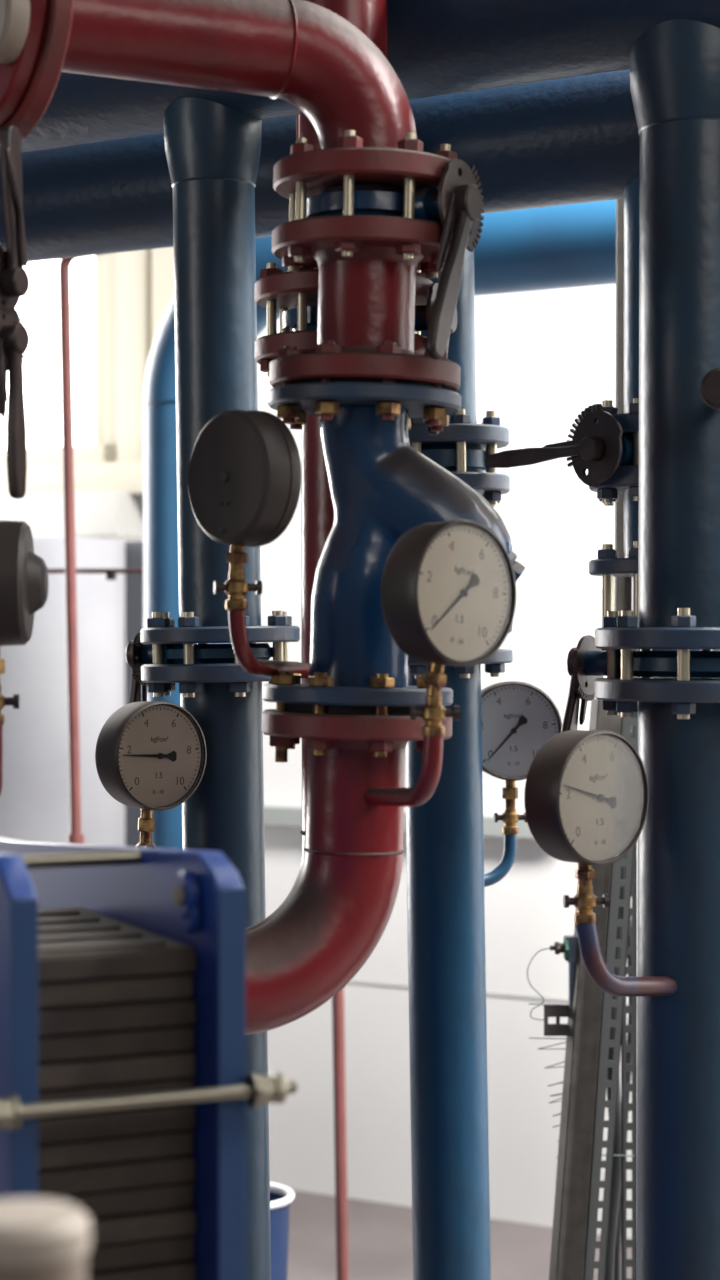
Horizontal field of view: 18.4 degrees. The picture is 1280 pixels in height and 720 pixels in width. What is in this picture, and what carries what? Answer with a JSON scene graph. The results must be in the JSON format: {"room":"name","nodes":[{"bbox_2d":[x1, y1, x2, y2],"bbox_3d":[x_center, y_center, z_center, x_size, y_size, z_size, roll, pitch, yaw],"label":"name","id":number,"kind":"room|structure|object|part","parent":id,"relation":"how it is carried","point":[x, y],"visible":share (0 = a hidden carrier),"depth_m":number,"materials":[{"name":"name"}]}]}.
{"room":"boiler room","nodes":[
{"label":"boiler room","id":0,"kind":"room"},
{"bbox_2d":[113,284,637,1238],"bbox_3d":[1.561,-0.600,5.227,11.500,4.200,0.301,0,0,30],"label":"wall","id":1,"kind":"structure","parent":0,"point":[545,357],"depth_m":5.73,"materials":[{"name":"white paint"}]},
{"bbox_2d":[0,490,142,538],"bbox_3d":[-1.871,-0.353,6.933,2.850,0.125,0.160,0,0,30],"label":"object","id":2,"kind":"structure","parent":1,"relation":"attached to","point":[108,514],"depth_m":6.23,"materials":[{"name":"grey paint"}]},
{"bbox_2d":[0,247,173,497],"bbox_3d":[-1.062,-1.150,6.543,1.565,1.500,0.170,0,0,30],"label":"window","id":3,"kind":"structure","parent":1,"relation":"in","point":[120,301],"depth_m":6.38,"materials":[{"name":"white"}]},
{"bbox_3d":[-1.133,-1.150,6.671,1.115,1.300,0.020,0,0,30],"label":"pane","id":4,"kind":"part","parent":3,"relation":"part of","materials":[{"name":"white"}]},
{"bbox_3d":[-1.156,-1.150,6.632,1.155,1.300,0.070,0,0,30],"label":"frame","id":5,"kind":"part","parent":3,"relation":"part of","materials":[{"name":"beige paint"}]},
{"bbox_3d":[-1.080,-0.455,6.513,1.565,0.090,0.100,0,0,30],"label":"sill","id":6,"kind":"part","parent":3,"relation":"part of","materials":[{"name":"beige paint"}]},
{"bbox_3d":[-0.578,-1.150,6.237,0.240,1.500,0.080,0,0,30],"label":"casing","id":7,"kind":"part","parent":3,"relation":"part of","materials":[{"name":"beige paint"}]},
{"bbox_2d":[264,805,532,837],"bbox_3d":[0.081,0.479,5.875,1.015,0.049,0.050,0,0,30],"label":"trim","id":8,"kind":"structure","parent":1,"relation":"attached to","point":[273,815],"depth_m":5.99,"materials":[{"name":"grey paint"}]},
{"bbox_2d":[349,981,567,1000],"bbox_3d":[2.982,0.917,4.236,7.848,0.003,0.004,0,0,30],"label":"trim","id":9,"kind":"structure","parent":1,"relation":"attached to","point":[349,981],"depth_m":5.74,"materials":[{"name":"grey paint"}]},
{"bbox_2d":[614,199,632,615],"bbox_3d":[0.413,-0.350,3.450,0.031,0.699,0.024,0,0,0],"label":"strut","id":10,"kind":"object","parent":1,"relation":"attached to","point":[623,586],"visible":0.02,"depth_m":3.45,"materials":[{"name":"metal"}]},
{"bbox_2d":[270,1190,631,1279],"bbox_3d":[0.291,1.550,3.016,11.500,0.100,7.200,0,0,30],"label":"floor","id":11,"kind":"structure","parent":0,"point":[380,1235],"depth_m":5.51,"materials":[{"name":"concrete"}]},
{"bbox_2d":[0,1198,89,1279],"bbox_3d":[-0.186,0.906,1.220,0.075,1.188,0.075,0,0,0],"label":"post","id":12,"kind":"object","parent":11,"relation":"on","point":[41,1238],"visible":1,"depth_m":1.19,"materials":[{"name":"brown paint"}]},
{"bbox_3d":[-0.186,0.917,1.220,0.070,1.166,0.070,0,0,0],"label":"post","id":13,"kind":"part","parent":12,"relation":"part of","materials":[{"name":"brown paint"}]},
{"bbox_2d":[0,536,124,845],"bbox_3d":[-0.927,0.617,5.950,0.596,1.765,0.596,0,0,0],"label":"cabinet","id":14,"kind":"object","parent":11,"relation":"on","point":[35,796],"visible":0.19,"depth_m":5.70,"materials":[{"name":"white metal"}]},
{"bbox_2d":[59,254,102,843],"bbox_3d":[-0.309,0.331,4.438,0.711,2.339,0.045,0,0,30],"label":"pipe","id":15,"kind":"object","parent":11,"relation":"on","point":[75,836],"visible":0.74,"depth_m":4.59,"materials":[{"name":"red metal"}]},
{"bbox_2d":[125,541,142,846],"bbox_3d":[-0.575,0.615,6.082,0.115,1.770,0.080,0,0,30],"label":"square column","id":16,"kind":"structure","parent":11,"relation":"on","point":[133,549],"depth_m":6.06,"materials":[{"name":"grey"}]},
{"bbox_2d":[48,569,142,579],"bbox_3d":[-0.699,-0.148,5.000,0.453,0.026,0.023,0,0,0],"label":"rod","id":17,"kind":"object","parent":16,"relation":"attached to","point":[110,573],"visible":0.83,"depth_m":5.00,"materials":[{"name":"metal"}]},
{"bbox_3d":[-0.699,-0.155,5.000,0.453,0.011,0.011,0,0,0],"label":"rod","id":18,"kind":"part","parent":17,"relation":"part of","materials":[{"name":"red metal"}]},
{"bbox_2d":[0,836,296,1279],"bbox_3d":[-0.378,0.839,2.254,0.268,1.322,0.978,0,0,-25],"label":"heat exchanger","id":19,"kind":"object","parent":11,"relation":"on","point":[126,1088],"visible":0.95,"depth_m":1.88,"materials":[{"name":"blue metal"}]},
{"bbox_3d":[-0.335,0.714,1.931,0.024,1.072,0.300,0,0,-25],"label":"pressure plate","id":20,"kind":"part","parent":19,"relation":"part of","materials":[{"name":"blue metal"}]},
{"bbox_3d":[-0.287,0.200,2.003,0.186,0.013,0.013,0,0,-25],"label":"guide rod","id":21,"kind":"part","parent":19,"relation":"part of","materials":[{"name":"silver metal"}]},
{"bbox_3d":[-0.176,0.378,1.824,0.266,0.012,0.012,0,0,-25],"label":"tie rod","id":22,"kind":"part","parent":19,"relation":"part of","materials":[{"name":"silver metal"}]},
{"bbox_2d":[246,329,426,931],"bbox_3d":[-0.176,0.045,2.707,0.571,0.840,0.225,0,0,-25],"label":"pipe","id":23,"kind":"object","parent":19,"relation":"attached to","point":[317,509],"visible":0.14,"depth_m":2.74,"materials":[{"name":"metal"}]},
{"bbox_2d":[254,0,432,376],"bbox_3d":[-0.020,-0.703,2.780,0.225,0.749,0.225,0,0,0],"label":"riser pipe","id":24,"kind":"object","parent":23,"relation":"attached to","point":[276,289],"visible":0.3,"depth_m":2.73,"materials":[{"name":"metal"}]},
{"bbox_2d":[282,283,456,434],"bbox_3d":[0.011,-0.344,2.770,0.220,0.194,0.156,0,0,18],"label":"valve","id":25,"kind":"object","parent":23,"relation":"attached to","point":[422,312],"visible":0.18,"depth_m":2.73,"materials":[{"name":"blue paint"}]},
{"bbox_3d":[0.067,-0.398,2.751,0.058,0.048,0.048,0,0,18],"label":"stem","id":26,"kind":"part","parent":25,"relation":"part of","materials":[{"name":"blue paint"}]},
{"bbox_3d":[0.097,-0.399,2.748,0.005,0.085,0.087,0,0,18],"label":"notched plate","id":27,"kind":"part","parent":25,"relation":"part of","materials":[{"name":"metal"}]},
{"bbox_3d":[0.098,-0.324,2.711,0.012,0.154,0.074,0,0,18],"label":"hand lever","id":28,"kind":"part","parent":25,"relation":"part of","materials":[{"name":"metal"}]},
{"bbox_2d":[246,671,451,1034],"bbox_3d":[-0.131,0.244,2.541,0.504,0.416,0.223,0,0,-25],"label":"pipe","id":29,"kind":"object","parent":19,"relation":"attached to","point":[340,907],"visible":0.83,"depth_m":2.54,"materials":[{"name":"metal"}]},
{"bbox_2d":[214,571,308,678],"bbox_3d":[-0.088,-0.014,2.607,0.053,0.126,0.298,0,0,22],"label":"pipe","id":30,"kind":"object","parent":29,"relation":"attached to","point":[236,586],"visible":0.94,"depth_m":2.48,"materials":[{"name":"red metal"}]},
{"bbox_3d":[-0.137,-0.059,2.488,0.053,0.016,0.016,0,0,-11],"label":"cock handle","id":31,"kind":"part","parent":30,"relation":"part of","materials":[{"name":"metal"}]},
{"bbox_2d":[188,410,301,570],"bbox_3d":[-0.133,-0.167,2.485,0.052,0.181,0.153,0,0,-41],"label":"pressure gauge","id":32,"kind":"object","parent":30,"relation":"attached to","point":[245,474],"visible":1,"depth_m":2.46,"materials":[{"name":"grey metal"}]},
{"bbox_3d":[-0.138,-0.094,2.487,0.022,0.034,0.025,0,3,-41],"label":"stem","id":33,"kind":"part","parent":32,"relation":"part of","materials":[{"name":"gold metal"}]},
{"bbox_2d":[262,340,524,713],"bbox_3d":[0.041,-0.127,2.600,0.306,0.421,0.227,1,0,0],"label":"valve","id":34,"kind":"object","parent":29,"relation":"attached to","point":[382,488],"visible":0.75,"depth_m":2.55,"materials":[{"name":"paint"}]},
{"bbox_2d":[269,215,460,391],"bbox_3d":[0.007,-0.384,2.600,0.225,0.186,0.225,1,0,0],"label":"pipe","id":35,"kind":"object","parent":34,"relation":"attached to","point":[366,299],"visible":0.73,"depth_m":2.54,"materials":[{"name":"metal"}]},
{"bbox_2d":[0,0,457,278],"bbox_3d":[-0.210,-0.632,2.495,0.712,0.402,0.284,0,0,-19],"label":"pipe","id":36,"kind":"object","parent":35,"relation":"attached to","point":[303,54],"visible":0.91,"depth_m":2.50,"materials":[{"name":"metal"}]},
{"bbox_2d":[0,0,29,63],"bbox_3d":[-0.373,-0.654,2.339,0.033,0.092,0.092,1,-1,-32],"label":"thermometer","id":37,"kind":"object","parent":36,"relation":"attached to","point":[14,14],"visible":1,"depth_m":2.30,"materials":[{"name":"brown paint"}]},
{"bbox_3d":[-0.403,-0.690,2.424,0.027,0.262,0.262,0,0,-32],"label":"plate","id":38,"kind":"part","parent":36,"relation":"part of","materials":[{"name":"red paint"}]},
{"bbox_3d":[-0.454,-0.178,2.400,0.144,0.616,0.144,0,0,0],"label":"pipe","id":39,"kind":"object","parent":36,"relation":"attached to","visible":0},
{"bbox_2d":[0,685,18,794],"bbox_3d":[-0.429,0.129,2.406,0.124,0.160,0.029,0,0,10],"label":"pipe","id":40,"kind":"object","parent":39,"relation":"attached to","point":[13,701],"visible":1,"depth_m":2.40,"materials":[{"name":"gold metal"}]},
{"bbox_3d":[-0.395,0.066,2.400,0.053,0.016,0.016,0,0,-6],"label":"cock handle","id":41,"kind":"part","parent":40,"relation":"part of","materials":[{"name":"metal"}]},
{"bbox_2d":[0,520,47,673],"bbox_3d":[-0.386,-0.044,2.399,0.096,0.185,0.150,0,0,0],"label":"pressure gauge","id":42,"kind":"object","parent":40,"relation":"on","point":[23,574],"visible":1,"depth_m":2.36,"materials":[{"name":"grey metal"}]},
{"bbox_3d":[-0.397,0.026,2.400,0.026,0.045,0.022,0,0,0],"label":"stem","id":43,"kind":"part","parent":42,"relation":"part of","materials":[{"name":"gold metal"}]},
{"bbox_2d":[0,306,28,498],"bbox_3d":[-0.429,-0.255,2.396,0.150,0.209,0.108,0,0,0],"label":"valve","id":44,"kind":"object","parent":39,"relation":"attached to","point":[14,336],"visible":1,"depth_m":2.36,"materials":[{"name":"grey metal"}]},
{"bbox_3d":[-0.380,-0.279,2.359,0.006,0.084,0.015,0,0,21],"label":"latch lever","id":45,"kind":"part","parent":44,"relation":"part of","materials":[{"name":"metal"}]},
{"bbox_3d":[-0.377,-0.324,2.376,0.005,0.072,0.070,0,0,21],"label":"notched plate","id":46,"kind":"part","parent":44,"relation":"part of","materials":[{"name":"metal"}]},
{"bbox_3d":[-0.366,-0.236,2.369,0.012,0.170,0.028,0,0,21],"label":"hand lever","id":47,"kind":"part","parent":44,"relation":"part of","materials":[{"name":"metal"}]},
{"bbox_2d":[0,124,28,313],"bbox_3d":[-0.430,-0.447,2.393,0.160,0.199,0.110,0,0,16],"label":"valve","id":48,"kind":"object","parent":39,"relation":"attached to","point":[14,279],"visible":1,"depth_m":2.35,"materials":[{"name":"grey metal"}]},
{"bbox_3d":[-0.381,-0.384,2.366,0.005,0.071,0.070,0,0,21],"label":"notched plate","id":49,"kind":"part","parent":48,"relation":"part of","materials":[{"name":"metal"}]},
{"bbox_3d":[-0.370,-0.464,2.361,0.012,0.166,0.038,0,0,21],"label":"hand lever","id":50,"kind":"part","parent":48,"relation":"part of","materials":[{"name":"metal"}]},
{"bbox_3d":[-0.365,-0.450,2.359,0.022,0.136,0.062,0,0,0],"label":"latch lever","id":51,"kind":"part","parent":48,"relation":"part of","materials":[{"name":"metal"}]},
{"bbox_2d":[306,159,483,358],"bbox_3d":[0.037,-0.431,2.580,0.215,0.237,0.149,0,0,35],"label":"valve","id":52,"kind":"object","parent":35,"relation":"attached to","point":[457,204],"visible":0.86,"depth_m":2.52,"materials":[{"name":"blue paint"}]},
{"bbox_3d":[0.087,-0.500,2.555,0.059,0.048,0.048,0,0,30],"label":"stem","id":53,"kind":"part","parent":52,"relation":"part of","materials":[{"name":"blue paint"}]},
{"bbox_3d":[0.100,-0.461,2.513,0.007,0.094,0.049,0,0,32],"label":"latch lever","id":54,"kind":"part","parent":52,"relation":"part of","materials":[{"name":"metal"}]},
{"bbox_3d":[0.103,-0.408,2.503,0.013,0.191,0.100,0,0,33],"label":"hand lever","id":55,"kind":"part","parent":52,"relation":"part of","materials":[{"name":"metal"}]},
{"bbox_3d":[0.117,-0.499,2.547,0.007,0.101,0.104,0,0,30],"label":"notched plate","id":56,"kind":"part","parent":52,"relation":"part of","materials":[{"name":"metal"}]},
{"bbox_2d":[364,696,459,806],"bbox_3d":[0.054,0.127,2.484,0.055,0.131,0.186,0,0,-20],"label":"pipe","id":57,"kind":"object","parent":29,"relation":"attached to","point":[433,712],"visible":1,"depth_m":2.41,"materials":[{"name":"red metal"}]},
{"bbox_3d":[0.081,0.079,2.410,0.053,0.016,0.016,0,0,-6],"label":"cock handle","id":58,"kind":"part","parent":57,"relation":"part of","materials":[{"name":"metal"}]},
{"bbox_2d":[381,519,516,696],"bbox_3d":[0.095,-0.034,2.420,0.159,0.193,0.062,0,0,-43],"label":"pressure gauge","id":59,"kind":"object","parent":57,"relation":"on","point":[448,588],"visible":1,"depth_m":2.39,"materials":[{"name":"grey metal"}]},
{"bbox_3d":[0.082,0.042,2.412,0.025,0.040,0.022,12,-8,-42],"label":"stem","id":60,"kind":"part","parent":59,"relation":"part of","materials":[{"name":"gold metal"}]},
{"bbox_3d":[0.114,-0.051,2.399,0.147,0.147,0.001,12,-8,-42],"label":"glass","id":61,"kind":"part","parent":59,"relation":"part of","materials":[{"name":"clear glass"}]},
{"bbox_2d":[140,97,299,1279],"bbox_3d":[-0.195,0.360,3.100,0.223,2.281,0.223,0,0,35],"label":"riser pipe","id":62,"kind":"object","parent":11,"relation":"on","point":[213,149],"visible":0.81,"depth_m":3.05,"materials":[{"name":"metal"}]},
{"bbox_2d":[136,842,155,847],"bbox_3d":[-0.237,0.331,3.014,0.139,0.116,0.055,0,0,-26],"label":"gauge siphon","id":63,"kind":"object","parent":62,"relation":"attached to","point":[139,844],"visible":0.12,"depth_m":2.98,"materials":[{"name":"gold metal"}]},
{"bbox_2d":[95,701,206,842],"bbox_3d":[-0.283,0.178,2.991,0.147,0.192,0.062,0,0,-39],"label":"pressure gauge","id":64,"kind":"object","parent":63,"relation":"on","point":[150,756],"visible":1,"depth_m":2.97,"materials":[{"name":"grey metal"}]},
{"bbox_3d":[-0.288,0.248,2.991,0.025,0.051,0.022,3,-2,-39],"label":"stem","id":65,"kind":"part","parent":64,"relation":"part of","materials":[{"name":"gold metal"}]},
{"bbox_2d":[126,632,272,703],"bbox_3d":[-0.222,0.077,3.105,0.220,0.183,0.173,-1,0,0],"label":"valve","id":66,"kind":"object","parent":62,"relation":"attached to","point":[138,654],"visible":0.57,"depth_m":3.07,"materials":[{"name":"blue paint"}]},
{"bbox_3d":[-0.319,0.095,3.150,0.014,0.151,0.037,0,0,22],"label":"hand lever","id":67,"kind":"part","parent":66,"relation":"part of","materials":[{"name":"metal"}]},
{"bbox_3d":[-0.304,0.026,3.154,0.006,0.078,0.079,0,0,26],"label":"notched plate","id":68,"kind":"part","parent":66,"relation":"part of","materials":[{"name":"metal"}]},
{"bbox_3d":[-0.305,0.058,3.161,0.007,0.075,0.017,0,0,21],"label":"latch lever","id":69,"kind":"part","parent":66,"relation":"part of","materials":[{"name":"metal"}]},
{"bbox_3d":[-0.279,0.019,3.140,0.057,0.048,0.048,0,0,26],"label":"stem","id":70,"kind":"part","parent":66,"relation":"part of","materials":[{"name":"blue paint"}]},
{"bbox_2d":[270,1182,293,1279],"bbox_3d":[-0.232,1.298,4.400,0.204,0.405,0.204,0,0,0],"label":"bucket","id":71,"kind":"object","parent":11,"relation":"on","point":[279,1203],"visible":0.27,"depth_m":4.35,"materials":[{"name":"blue plastic"}]},
{"bbox_2d":[332,987,348,1279],"bbox_3d":[-0.035,0.377,4.600,0.061,2.246,0.061,0,0,45],"label":"pipe","id":72,"kind":"object","parent":11,"relation":"on","point":[338,1024],"visible":0.17,"depth_m":4.59,"materials":[{"name":"red metal"}]},
{"bbox_2d":[142,199,615,848],"bbox_3d":[0.887,0.310,4.054,3.098,2.379,0.198,0,0,30],"label":"pipe","id":73,"kind":"object","parent":11,"relation":"on","point":[570,245],"visible":0.19,"depth_m":4.57,"materials":[{"name":"metal"}]},
{"bbox_2d":[405,249,512,1279],"bbox_3d":[0.121,0.403,3.350,0.219,2.196,0.216,0,0,25],"label":"riser pipe","id":74,"kind":"object","parent":11,"relation":"on","point":[445,835],"visible":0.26,"depth_m":3.30,"materials":[{"name":"blue metal"}]},
{"bbox_2d":[0,69,639,261],"bbox_3d":[-0.316,-0.732,3.599,4.200,0.194,0.194,0,0,30],"label":"pipe","id":75,"kind":"object","parent":74,"relation":"attached to","point":[570,140],"visible":0.44,"depth_m":3.26,"materials":[{"name":"metal"}]},
{"bbox_2d":[589,176,719,650],"bbox_3d":[0.431,-0.311,3.170,0.208,0.705,0.208,0,0,0],"label":"riser pipe","id":76,"kind":"object","parent":75,"relation":"attached to","point":[625,480],"visible":0.19,"depth_m":3.14,"materials":[{"name":"metal"}]},
{"bbox_2d":[421,443,455,471],"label":"valve","id":77,"kind":"object","parent":74,"relation":"attached to","point":[443,455],"depth_m":3.27,"materials":[{"name":"blue paint"}]},
{"bbox_2d":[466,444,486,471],"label":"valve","id":78,"kind":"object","parent":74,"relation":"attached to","point":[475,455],"depth_m":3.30,"materials":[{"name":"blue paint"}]},
{"bbox_2d":[484,809,526,886],"bbox_3d":[0.198,0.321,3.415,0.131,0.120,0.028,0,0,-19],"label":"pipe","id":79,"kind":"object","parent":74,"relation":"attached to","point":[510,817],"visible":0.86,"depth_m":3.42,"materials":[{"name":"blue metal"}]},
{"bbox_3d":[0.234,0.274,3.427,0.053,0.016,0.016,0,0,-6],"label":"cock handle","id":80,"kind":"part","parent":79,"relation":"part of","materials":[{"name":"metal"}]},
{"bbox_2d":[481,681,561,808],"bbox_3d":[0.232,0.162,3.425,0.153,0.198,0.058,0,0,-8],"label":"pressure gauge","id":81,"kind":"object","parent":79,"relation":"on","point":[518,717],"visible":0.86,"depth_m":3.40,"materials":[{"name":"white"}]},
{"bbox_3d":[0.232,0.235,3.427,0.025,0.051,0.022,0,0,-8],"label":"stem","id":82,"kind":"part","parent":81,"relation":"part of","materials":[{"name":"gold metal"}]},
{"bbox_2d":[485,404,632,486],"bbox_3d":[0.347,-0.271,3.162,0.328,0.116,0.215,0,0,0],"label":"valve","id":83,"kind":"object","parent":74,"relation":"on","point":[603,447],"visible":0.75,"depth_m":3.10,"materials":[{"name":"blue paint"}]},
{"bbox_3d":[0.254,-0.264,3.178,0.012,0.026,0.225,0,0,-37],"label":"hand lever","id":84,"kind":"part","parent":83,"relation":"part of","materials":[{"name":"metal"}]},
{"bbox_3d":[0.295,-0.277,3.138,0.006,0.014,0.112,0,0,-37],"label":"latch lever","id":85,"kind":"part","parent":83,"relation":"part of","materials":[{"name":"metal"}]},
{"bbox_3d":[0.327,-0.271,3.101,0.005,0.116,0.112,0,0,-37],"label":"notched plate","id":86,"kind":"part","parent":83,"relation":"part of","materials":[{"name":"metal"}]},
{"bbox_3d":[0.356,-0.266,3.114,0.060,0.048,0.048,0,0,-37],"label":"stem","id":87,"kind":"part","parent":83,"relation":"part of","materials":[{"name":"blue paint"}]},
{"bbox_2d":[527,699,620,1279],"bbox_3d":[0.352,0.798,3.618,0.159,1.406,0.049,0,0,0],"label":"strut","id":88,"kind":"object","parent":11,"relation":"on","point":[570,1216],"depth_m":3.60,"materials":[{"name":"metal"}]},
{"bbox_2d":[529,1003,568,1038],"bbox_3d":[0.317,0.622,3.626,0.083,0.059,0.013,0,0,0],"label":"plate","id":89,"kind":"object","parent":88,"relation":"attached to","point":[550,1010],"visible":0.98,"depth_m":3.62,"materials":[{"name":"metal"}]},
{"bbox_3d":[0.329,0.621,3.626,0.059,0.049,0.012,0,0,0],"label":"plate","id":90,"kind":"part","parent":89,"relation":"part of","materials":[{"name":"metal"}]},
{"bbox_3d":[0.322,0.552,3.620,0.100,0.138,0.044,0,0,0],"label":"sensor bracket","id":91,"kind":"part","parent":88,"relation":"part of","materials":[{"name":"grey metal"}]},
{"bbox_2d":[538,1042,565,1157],"bbox_3d":[0.322,0.750,3.630,0.062,0.196,0.022,0,0,0],"label":"wire","id":92,"kind":"object","parent":88,"relation":"attached to","point":[563,1042],"visible":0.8,"depth_m":3.63,"materials":[{"name":"grey metal"}]},
{"bbox_3d":[0.350,0.561,3.620,0.018,0.078,0.020,0,0,0],"label":"post","id":93,"kind":"part","parent":88,"relation":"part of","materials":[{"name":"grey metal"}]},
{"bbox_2d":[583,712,637,1279],"bbox_3d":[0.394,0.798,3.582,0.131,1.406,0.013,0,0,0],"label":"channel","id":94,"kind":"object","parent":11,"relation":"on","point":[601,1103],"visible":0.76,"depth_m":3.58,"materials":[{"name":"grey metal"}]},
{"bbox_2d":[605,726,631,1279],"bbox_3d":[0.435,0.682,3.750,0.059,1.635,0.022,0,0,0],"label":"cable","id":95,"kind":"object","parent":11,"relation":"on","point":[616,1173],"visible":0.25,"depth_m":3.74,"materials":[{"name":"black rubber"}]},
{"bbox_2d":[614,906,631,1279],"bbox_3d":[0.453,0.750,3.800,0.038,1.500,0.012,0,0,0],"label":"cable","id":96,"kind":"object","parent":11,"relation":"on","point":[617,1262],"visible":0.26,"depth_m":3.79,"materials":[{"name":"black rubber"}]},
{"bbox_2d":[621,713,636,1279],"bbox_3d":[0.449,0.800,3.702,0.026,1.400,0.004,0,0,0],"label":"channel","id":97,"kind":"object","parent":11,"relation":"on","point":[626,1048],"visible":0.59,"depth_m":3.70,"materials":[{"name":"grey metal"}]},
{"bbox_2d":[602,1155,634,1156],"bbox_3d":[0.422,0.859,3.700,0.072,0.004,0.002,0,0,0],"label":"wire","id":98,"kind":"object","parent":97,"relation":"attached to","point":[602,1155],"visible":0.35,"depth_m":3.70,"materials":[{"name":"grey metal"}]},
{"bbox_2d":[595,19,719,1279],"bbox_3d":[0.414,0.360,2.713,0.248,2.281,0.322,0,0,0],"label":"riser pipe","id":99,"kind":"object","parent":11,"relation":"on","point":[675,64],"depth_m":2.68,"materials":[{"name":"blue metal"}]},
{"bbox_2d":[20,0,719,152],"bbox_3d":[-0.467,-0.841,3.249,3.800,0.246,0.246,0,0,30],"label":"pipe","id":100,"kind":"object","parent":99,"relation":"attached to","point":[435,47],"visible":0.56,"depth_m":2.82,"materials":[{"name":"metal"}]},
{"bbox_2d":[296,115,299,142],"bbox_3d":[-0.088,-0.740,3.150,0.005,0.160,0.005,0,0,22],"label":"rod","id":101,"kind":"object","parent":100,"relation":"hanging from","point":[297,116],"visible":0.31,"depth_m":3.15,"materials":[{"name":"red metal"}]},
{"bbox_2d":[561,635,606,731],"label":"valve","id":102,"kind":"object","parent":99,"relation":"attached to","point":[586,662],"depth_m":2.81,"materials":[{"name":"blue paint"}]},
{"bbox_3d":[0.267,0.103,2.809,0.012,0.154,0.070,0,0,31],"label":"hand lever","id":103,"kind":"part","parent":102,"relation":"part of","materials":[{"name":"metal"}]},
{"bbox_3d":[0.288,0.069,2.827,0.006,0.076,0.032,0,0,31],"label":"latch lever","id":104,"kind":"part","parent":102,"relation":"part of","materials":[{"name":"metal"}]},
{"bbox_3d":[0.291,0.036,2.825,0.005,0.084,0.084,0,0,30],"label":"notched plate","id":105,"kind":"part","parent":102,"relation":"part of","materials":[{"name":"metal"}]},
{"bbox_2d":[563,886,677,996],"bbox_3d":[0.328,0.362,2.652,0.208,0.147,0.041,0,0,-37],"label":"pipe","id":106,"kind":"object","parent":99,"relation":"attached to","point":[584,900],"visible":0.99,"depth_m":2.60,"materials":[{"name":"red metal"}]},
{"bbox_2d":[524,730,648,886],"bbox_3d":[0.263,0.197,2.601,0.158,0.184,0.062,0,0,-41],"label":"pressure gauge","id":107,"kind":"object","parent":106,"relation":"on","point":[586,793],"visible":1,"depth_m":2.58,"materials":[{"name":"grey metal"}]},
{"bbox_3d":[0.264,0.273,2.605,0.025,0.032,0.022,-3,2,-41],"label":"stem","id":108,"kind":"part","parent":107,"relation":"part of","materials":[{"name":"gold metal"}]},
{"bbox_3d":[0.282,0.184,2.579,0.146,0.146,0.001,-3,2,-41],"label":"glass","id":109,"kind":"part","parent":107,"relation":"part of","materials":[{"name":"clear glass"}]},
{"bbox_3d":[0.266,0.307,2.605,0.053,0.016,0.016,0,0,-6],"label":"cock handle","id":110,"kind":"part","parent":106,"relation":"part of","materials":[{"name":"metal"}]},
{"bbox_2d":[633,649,676,677],"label":"valve","id":111,"kind":"object","parent":99,"relation":"attached to","point":[663,664],"depth_m":2.69,"materials":[{"name":"blue paint"}]},
{"bbox_3d":[0.322,0.029,2.804,0.073,0.048,0.048,0,0,30],"label":"stem","id":112,"kind":"part","parent":111,"relation":"part of","materials":[{"name":"blue paint"}]},
{"bbox_2d":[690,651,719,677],"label":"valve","id":113,"kind":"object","parent":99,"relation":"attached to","point":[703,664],"depth_m":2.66,"materials":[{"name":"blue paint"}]},
{"bbox_3d":[0.428,-0.290,2.617,0.048,0.048,0.124,0,0,11],"label":"valve knob","id":114,"kind":"part","parent":99,"relation":"part of","materials":[{"name":"metal"}]}
]}

